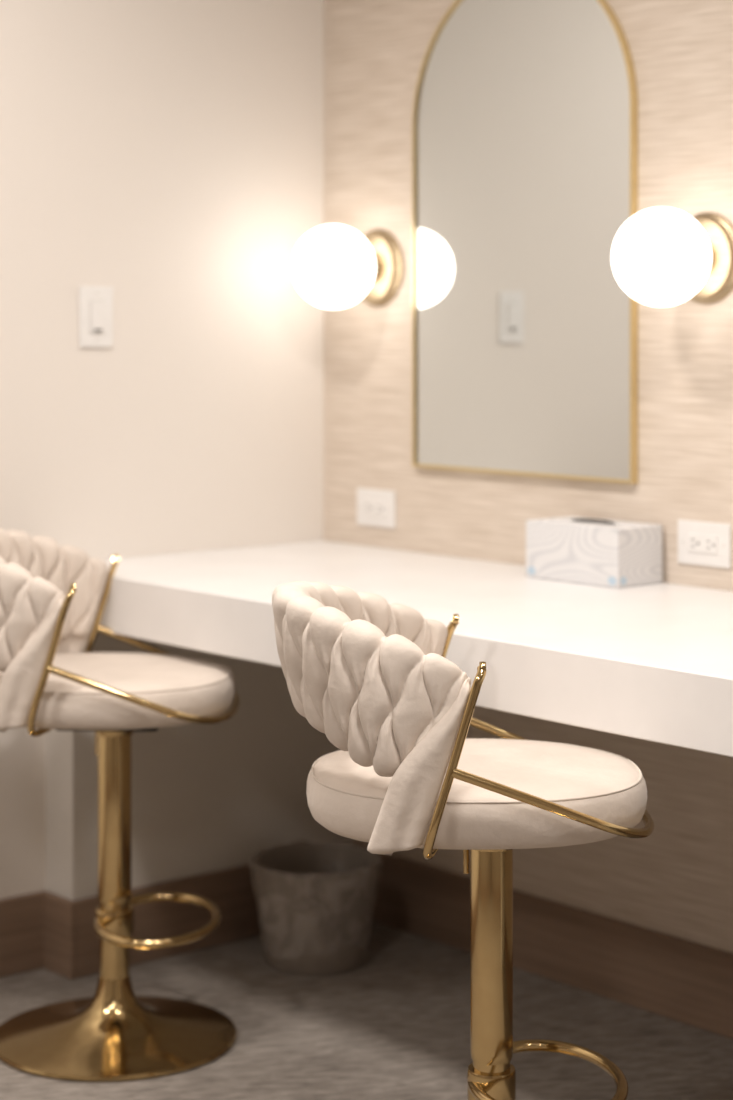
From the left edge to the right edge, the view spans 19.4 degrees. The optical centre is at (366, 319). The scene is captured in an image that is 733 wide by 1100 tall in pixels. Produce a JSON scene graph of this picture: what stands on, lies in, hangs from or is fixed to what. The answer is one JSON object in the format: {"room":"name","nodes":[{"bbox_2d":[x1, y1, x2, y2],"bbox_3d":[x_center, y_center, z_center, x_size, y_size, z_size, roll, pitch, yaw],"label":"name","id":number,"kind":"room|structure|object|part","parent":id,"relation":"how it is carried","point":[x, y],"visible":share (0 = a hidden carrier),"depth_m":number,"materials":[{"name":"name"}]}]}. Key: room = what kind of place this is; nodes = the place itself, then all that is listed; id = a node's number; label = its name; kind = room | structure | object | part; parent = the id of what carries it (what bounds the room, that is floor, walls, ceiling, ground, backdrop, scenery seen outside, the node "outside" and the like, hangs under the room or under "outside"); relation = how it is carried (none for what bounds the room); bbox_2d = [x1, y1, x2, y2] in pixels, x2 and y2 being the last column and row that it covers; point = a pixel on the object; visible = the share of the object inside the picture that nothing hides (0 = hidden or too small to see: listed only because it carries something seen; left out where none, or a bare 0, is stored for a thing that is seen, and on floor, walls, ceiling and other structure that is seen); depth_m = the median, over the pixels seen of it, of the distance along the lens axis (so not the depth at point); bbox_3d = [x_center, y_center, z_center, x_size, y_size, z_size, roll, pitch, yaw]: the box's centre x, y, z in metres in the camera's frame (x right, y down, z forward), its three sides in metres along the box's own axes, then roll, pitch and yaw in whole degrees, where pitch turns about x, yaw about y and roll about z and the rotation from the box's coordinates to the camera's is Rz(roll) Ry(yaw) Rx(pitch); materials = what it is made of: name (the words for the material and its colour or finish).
{"room":"dressing room","nodes":[
{"label":"dressing room","id":0,"kind":"room"},
{"bbox_2d":[0,0,323,898],"bbox_3d":[-1.811,-0.038,3.352,4.640,2.650,0.120,0,0,-40],"label":"wall","id":1,"kind":"structure","parent":0,"point":[168,155],"depth_m":4.44,"materials":[{"name":"beige paint"}]},
{"bbox_2d":[0,892,42,977],"bbox_3d":[-2.044,1.212,3.065,3.673,0.150,0.015,0,0,-40],"label":"baseboard","id":2,"kind":"structure","parent":1,"relation":"attached to","point":[21,917],"depth_m":4.21,"materials":[{"name":"brown wood"}]},
{"bbox_2d":[79,286,112,347],"bbox_3d":[-0.547,-0.006,4.339,0.080,0.124,0.011,0,0,-40],"label":"light switch","id":3,"kind":"object","parent":1,"relation":"attached to","point":[95,303],"visible":1,"depth_m":4.33,"materials":[{"name":"white plastic"}]},
{"bbox_2d":[46,632,352,900],"bbox_3d":[-0.335,0.941,4.460,0.715,0.692,0.100,0,0,-40],"label":"wall","id":4,"kind":"structure","parent":0,"point":[206,798],"depth_m":4.39,"materials":[{"name":"paint"}]},
{"bbox_2d":[41,891,75,978],"bbox_3d":[-0.609,1.212,4.218,0.015,0.150,0.115,0,0,-40],"label":"baseboard","id":5,"kind":"structure","parent":4,"relation":"attached to","point":[59,913],"depth_m":4.20,"materials":[{"name":"brown wood"}]},
{"bbox_2d":[74,843,355,977],"bbox_3d":[-0.298,1.212,4.416,0.714,0.150,0.015,0,0,-40],"label":"baseboard","id":6,"kind":"structure","parent":4,"relation":"attached to","point":[231,890],"depth_m":4.34,"materials":[{"name":"brown wood"}]},
{"bbox_2d":[0,921,732,1099],"bbox_3d":[-0.219,1.337,1.476,4.640,0.100,5.040,0,0,-40],"label":"floor","id":7,"kind":"structure","parent":0,"point":[395,1025],"depth_m":3.87,"materials":[{"name":"beige carpet"}]},
{"bbox_2d":[0,528,239,1080],"bbox_3d":[-0.494,0.829,3.828,0.545,0.915,0.513,0,0,2],"label":"bar stool","id":8,"kind":"object","parent":7,"relation":"on","point":[53,597],"visible":1,"depth_m":3.75,"materials":[{"name":"beige fabric"}]},
{"bbox_3d":[-0.528,0.578,3.630,0.083,0.260,0.099,0,0,2],"label":"arm rod","id":9,"kind":"part","parent":8,"relation":"part of","materials":[{"name":"gold metal"}]},
{"bbox_3d":[-0.628,0.486,3.832,0.262,0.228,0.457,0,0,2],"label":"woven backrest","id":10,"kind":"part","parent":8,"relation":"part of","materials":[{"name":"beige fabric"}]},
{"bbox_3d":[-0.478,0.751,3.843,0.023,0.061,0.010,0,0,38],"label":"height lever","id":11,"kind":"part","parent":8,"relation":"part of","materials":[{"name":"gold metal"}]},
{"bbox_3d":[-0.511,0.578,4.026,0.083,0.260,0.099,0,0,2],"label":"arm rod","id":12,"kind":"part","parent":8,"relation":"part of","materials":[{"name":"gold metal"}]},
{"bbox_3d":[-0.451,0.709,3.825,0.180,0.021,0.180,0,0,2],"label":"swivel plate","id":13,"kind":"part","parent":8,"relation":"part of","materials":[{"name":"black plastic"}]},
{"bbox_2d":[0,653,235,729],"bbox_3d":[-0.473,0.658,3.825,0.475,0.082,0.424,0,0,2],"label":"seat cushion","id":14,"kind":"object","parent":8,"relation":"on","point":[171,690],"depth_m":3.66,"materials":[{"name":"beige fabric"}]},
{"bbox_2d":[249,841,382,974],"bbox_3d":[-0.101,1.181,4.297,0.270,0.209,0.269,0,0,-40],"label":"trash can","id":15,"kind":"object","parent":7,"relation":"on","point":[316,902],"visible":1,"depth_m":4.20,"materials":[{"name":"stone"}]},
{"bbox_2d":[272,581,653,1099],"bbox_3d":[0.132,0.829,3.005,0.545,0.915,0.513,0,0,-2],"label":"bar stool","id":16,"kind":"object","parent":7,"relation":"on","point":[370,674],"visible":1,"depth_m":2.85,"materials":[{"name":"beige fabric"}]},
{"bbox_3d":[-0.002,0.486,2.998,0.262,0.228,0.457,0,0,-2],"label":"woven backrest","id":17,"kind":"part","parent":16,"relation":"part of","materials":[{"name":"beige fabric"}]},
{"bbox_3d":[0.099,0.578,3.201,0.083,0.260,0.099,0,0,-2],"label":"arm rod","id":18,"kind":"part","parent":16,"relation":"part of","materials":[{"name":"gold metal"}]},
{"bbox_3d":[0.113,0.578,2.804,0.083,0.260,0.099,0,0,-2],"label":"arm rod","id":19,"kind":"part","parent":16,"relation":"part of","materials":[{"name":"gold metal"}]},
{"bbox_3d":[0.147,0.751,3.021,0.023,0.061,0.010,0,0,33],"label":"height lever","id":20,"kind":"part","parent":16,"relation":"part of","materials":[{"name":"gold metal"}]},
{"bbox_2d":[306,738,646,849],"bbox_3d":[0.153,0.658,3.004,0.475,0.082,0.424,0,0,-2],"label":"seat cushion","id":21,"kind":"object","parent":16,"relation":"on","point":[607,791],"depth_m":2.85,"materials":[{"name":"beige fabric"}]},
{"bbox_2d":[324,0,732,952],"bbox_3d":[1.504,-0.038,2.939,0.120,2.650,4.800,0,0,-40],"label":"wall","id":22,"kind":"structure","parent":0,"point":[676,880],"depth_m":4.07,"materials":[{"name":"paper"}]},
{"bbox_2d":[292,225,403,308],"bbox_3d":[-0.055,-0.112,4.519,0.212,0.176,0.176,0,0,-40],"label":"wall sconce","id":23,"kind":"object","parent":22,"relation":"attached to","point":[334,266],"visible":1,"depth_m":4.46,"materials":[{"name":"white glass"}]},
{"bbox_2d":[357,488,395,528],"bbox_3d":[0.019,0.403,4.588,0.009,0.080,0.124,0,0,-40],"label":"wall outlet","id":24,"kind":"object","parent":22,"relation":"attached to","point":[375,507],"visible":1,"depth_m":4.58,"materials":[{"name":"white plastic"}]},
{"bbox_2d":[364,499,384,516],"bbox_3d":[0.018,0.403,4.587,0.004,0.033,0.067,0,0,-40],"label":"receptacle","id":25,"kind":"object","parent":24,"relation":"attached to","point":[372,507],"depth_m":4.58,"materials":[{"name":"white plastic"}]},
{"bbox_2d":[100,541,732,757],"bbox_3d":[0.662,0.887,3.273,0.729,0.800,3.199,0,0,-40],"label":"countertop","id":26,"kind":"structure","parent":22,"relation":"attached to","point":[650,662],"depth_m":3.63,"materials":[{"name":"white stone"}]},
{"bbox_2d":[526,516,661,587],"bbox_3d":[0.425,0.430,4.003,0.124,0.114,0.232,0,0,-42],"label":"tissue box","id":27,"kind":"object","parent":26,"relation":"on","point":[589,551],"visible":1,"depth_m":3.94,"materials":[{"name":"white cardboard"}]},
{"bbox_2d":[412,0,637,483],"bbox_3d":[0.303,-0.201,4.248,0.016,1.016,0.621,0,0,-40],"label":"wall mirror","id":28,"kind":"object","parent":22,"relation":"attached to","point":[525,119],"visible":0.99,"depth_m":4.23,"materials":[{"name":"mirror"}]},
{"bbox_2d":[356,844,732,1038],"bbox_3d":[1.490,1.212,2.852,0.015,0.150,4.685,0,0,-40],"label":"baseboard","id":29,"kind":"structure","parent":22,"relation":"attached to","point":[672,977],"depth_m":4.10,"materials":[{"name":"brown wood"}]},
{"bbox_2d":[612,208,732,306],"bbox_3d":[0.539,-0.112,3.820,0.212,0.176,0.176,0,0,-40],"label":"wall sconce","id":30,"kind":"object","parent":22,"relation":"attached to","point":[661,257],"visible":1,"depth_m":3.76,"materials":[{"name":"white glass"}]},
{"bbox_2d":[678,519,730,568],"bbox_3d":[0.613,0.407,3.889,0.009,0.080,0.124,0,0,-40],"label":"wall outlet","id":31,"kind":"object","parent":22,"relation":"attached to","point":[699,543],"visible":1,"depth_m":3.88,"materials":[{"name":"white plastic"}]},
{"bbox_2d":[688,533,716,553],"bbox_3d":[0.612,0.407,3.888,0.004,0.033,0.067,0,0,-40],"label":"receptacle","id":32,"kind":"object","parent":31,"relation":"attached to","point":[698,543],"depth_m":3.89,"materials":[{"name":"white plastic"}]}
]}

